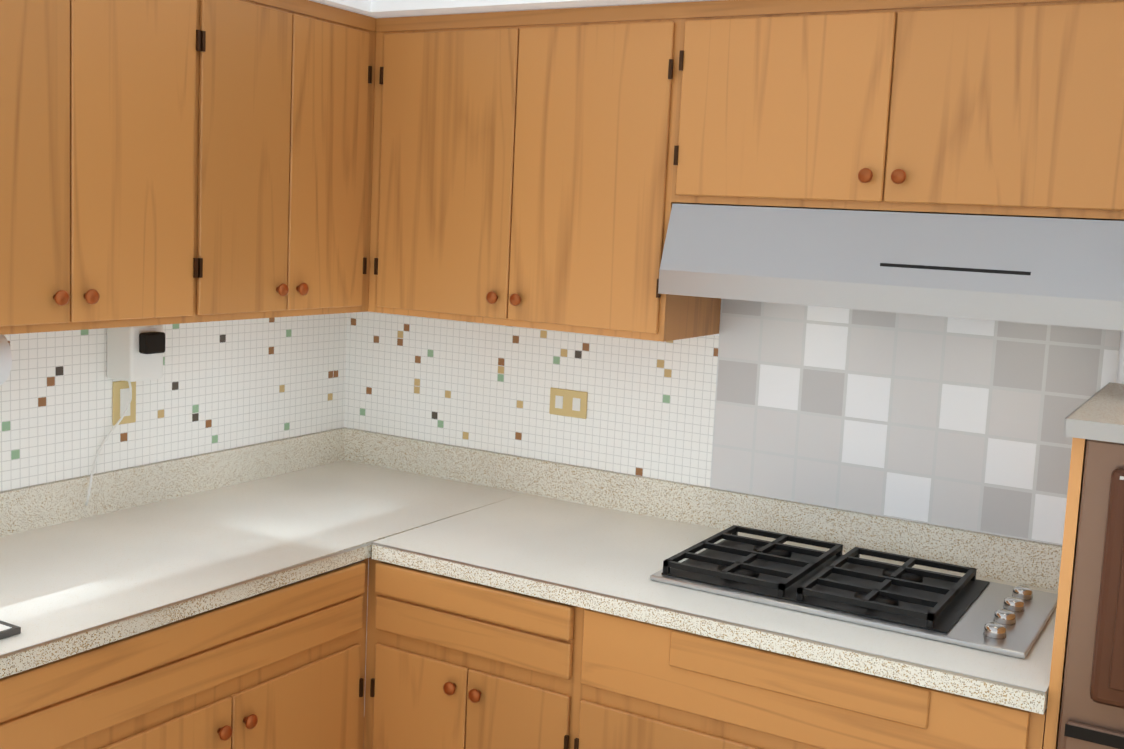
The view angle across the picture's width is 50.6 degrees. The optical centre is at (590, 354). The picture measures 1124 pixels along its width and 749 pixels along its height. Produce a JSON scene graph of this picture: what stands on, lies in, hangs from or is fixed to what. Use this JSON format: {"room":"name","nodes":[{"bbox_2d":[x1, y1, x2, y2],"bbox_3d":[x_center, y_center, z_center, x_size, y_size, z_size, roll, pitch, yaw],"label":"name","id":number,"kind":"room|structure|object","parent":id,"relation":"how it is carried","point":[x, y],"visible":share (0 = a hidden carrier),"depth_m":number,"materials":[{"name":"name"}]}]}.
{"room":"kitchen","nodes":[
{"label":"kitchen","id":0,"kind":"room"},
{"bbox_2d":[309,0,1123,710],"bbox_3d":[2.837,-0.368,0.396,9.650,4.300,7.840,6,7,29],"label":"wall","id":1,"kind":"structure","parent":0,"point":[389,8],"depth_m":2.93,"materials":[{"name":"white paint"}]},
{"bbox_2d":[0,0,211,334],"bbox_3d":[-1.194,-0.449,2.450,0.370,0.774,0.657,6,7,29],"label":"upper cabinet","id":2,"kind":"object","parent":1,"relation":"attached to","point":[162,162],"depth_m":2.43,"materials":[{"name":"brown wood"}]},
{"bbox_2d":[0,334,11,384],"bbox_3d":[-1.326,0.010,2.403,0.124,0.136,0.280,6,7,29],"label":"paper towel holder","id":3,"kind":"object","parent":2,"relation":"attached to","point":[5,360],"visible":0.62,"depth_m":2.48,"materials":[{"name":"white paper"}]},
{"bbox_2d":[0,313,347,491],"bbox_3d":[-1.563,0.148,2.288,0.006,0.399,3.260,6,7,29],"label":"tile backsplash","id":4,"kind":"structure","parent":1,"relation":"attached to","point":[223,385],"depth_m":3.12,"materials":[{"name":"tile"}]},
{"bbox_2d":[112,381,135,425],"bbox_3d":[-1.167,0.121,2.978,0.007,0.110,0.070,6,7,29],"label":"electrical outlet","id":5,"kind":"object","parent":4,"relation":"attached to","point":[120,388],"depth_m":2.97,"materials":[{"name":"brown"}]},
{"bbox_2d":[85,325,164,505],"bbox_3d":[-1.138,0.145,2.912,0.123,0.441,0.179,6,7,29],"label":"can opener","id":6,"kind":"object","parent":4,"relation":"attached to","point":[134,353],"visible":0.9,"depth_m":2.90,"materials":[{"name":"white plastic"}]},
{"bbox_2d":[208,0,375,321],"bbox_3d":[-0.891,-0.493,2.981,0.370,0.774,0.569,6,7,29],"label":"upper cabinet","id":7,"kind":"object","parent":1,"relation":"attached to","point":[291,83],"depth_m":2.89,"materials":[{"name":"brown wood"}]},
{"bbox_2d":[368,2,720,341],"bbox_3d":[-0.118,-0.468,3.095,0.889,0.774,0.339,6,7,29],"label":"upper cabinet","id":8,"kind":"object","parent":1,"relation":"attached to","point":[540,168],"depth_m":2.92,"materials":[{"name":"brown wood"}]},
{"bbox_2d":[344,299,1120,545],"bbox_3d":[0.207,0.079,3.150,2.168,0.518,0.007,6,7,29],"label":"tile backsplash","id":9,"kind":"structure","parent":1,"relation":"attached to","point":[946,421],"depth_m":2.98,"materials":[{"name":"tile"}]},
{"bbox_2d":[549,388,587,418],"bbox_3d":[-0.061,0.137,3.300,0.120,0.075,0.007,6,7,29],"label":"electrical outlet","id":10,"kind":"object","parent":9,"relation":"attached to","point":[568,403],"depth_m":3.30,"materials":[{"name":"brown"}]},
{"bbox_2d":[672,0,1123,220],"bbox_3d":[0.708,-0.539,2.619,0.994,0.449,0.339,6,7,29],"label":"upper cabinet","id":11,"kind":"object","parent":1,"relation":"attached to","point":[1010,108],"depth_m":2.46,"materials":[{"name":"brown wood"}]},
{"bbox_2d":[658,204,1123,330],"bbox_3d":[0.680,-0.206,2.637,0.985,0.211,0.371,6,7,29],"label":"range hood","id":12,"kind":"object","parent":11,"relation":"attached to","point":[1057,271],"visible":1,"depth_m":2.46,"materials":[{"name":"silver metal"}]},
{"bbox_3d":[-0.572,1.603,0.922,3.599,0.060,5.100,6,7,29],"label":"floor","id":13,"kind":"structure","parent":0,"visible":0},
{"bbox_2d":[0,678,11,748],"bbox_3d":[-1.495,0.984,1.872,0.686,0.870,0.757,6,7,29],"label":"base cabinet","id":14,"kind":"object","parent":13,"relation":"on","point":[5,683],"depth_m":2.04,"materials":[{"name":"brown wood"}]},
{"bbox_2d":[0,427,515,678],"bbox_3d":[-1.254,0.449,2.194,0.690,0.144,3.158,6,7,29],"label":"countertop","id":15,"kind":"structure","parent":14,"relation":"on","point":[130,551],"depth_m":2.79,"materials":[{"name":"stone"}]},
{"bbox_2d":[0,620,20,638],"bbox_3d":[-1.454,0.571,1.924,0.568,0.172,0.775,6,7,29],"label":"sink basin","id":16,"kind":"object","parent":15,"relation":"in","point":[7,629],"visible":1,"depth_m":2.10,"materials":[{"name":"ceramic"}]},
{"bbox_2d":[4,558,368,748],"bbox_3d":[-1.066,0.921,2.625,0.686,0.870,0.979,6,7,29],"label":"base cabinet","id":17,"kind":"object","parent":13,"relation":"on","point":[282,667],"depth_m":2.47,"materials":[{"name":"brown wood"}]},
{"bbox_2d":[363,558,578,748],"bbox_3d":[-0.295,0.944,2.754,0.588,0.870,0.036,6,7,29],"label":"base cabinet","id":18,"kind":"object","parent":13,"relation":"on","point":[453,663],"depth_m":2.71,"materials":[{"name":"brown wood"}]},
{"bbox_2d":[571,607,1046,748],"bbox_3d":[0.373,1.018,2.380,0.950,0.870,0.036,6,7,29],"label":"base cabinet","id":19,"kind":"object","parent":13,"relation":"on","point":[639,684],"depth_m":2.37,"materials":[{"name":"brown wood"}]},
{"bbox_2d":[368,456,1061,713],"bbox_3d":[0.307,0.466,2.726,1.507,0.144,0.699,6,7,29],"label":"countertop","id":20,"kind":"structure","parent":19,"relation":"on","point":[579,536],"depth_m":2.79,"materials":[{"name":"stone"}]},
{"bbox_2d":[650,525,1057,658],"bbox_3d":[0.585,0.498,2.611,0.790,0.042,0.450,6,7,29],"label":"gas cooktop","id":21,"kind":"object","parent":20,"relation":"in","point":[968,609],"visible":1,"depth_m":2.55,"materials":[{"name":"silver metal"}]},
{"bbox_2d":[1043,382,1123,748],"bbox_3d":[1.235,0.812,2.226,0.682,1.396,0.695,6,7,29],"label":"cabinet","id":22,"kind":"object","parent":13,"relation":"on","point":[1099,415],"visible":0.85,"depth_m":2.07,"materials":[{"name":"brown wood"}]},
{"bbox_2d":[1057,439,1123,748],"bbox_3d":[1.223,0.489,2.126,0.622,0.669,0.639,6,7,29],"label":"wall oven","id":23,"kind":"object","parent":22,"relation":"in","point":[1092,712],"visible":0.98,"depth_m":2.03,"materials":[{"name":"brown"}]}
]}

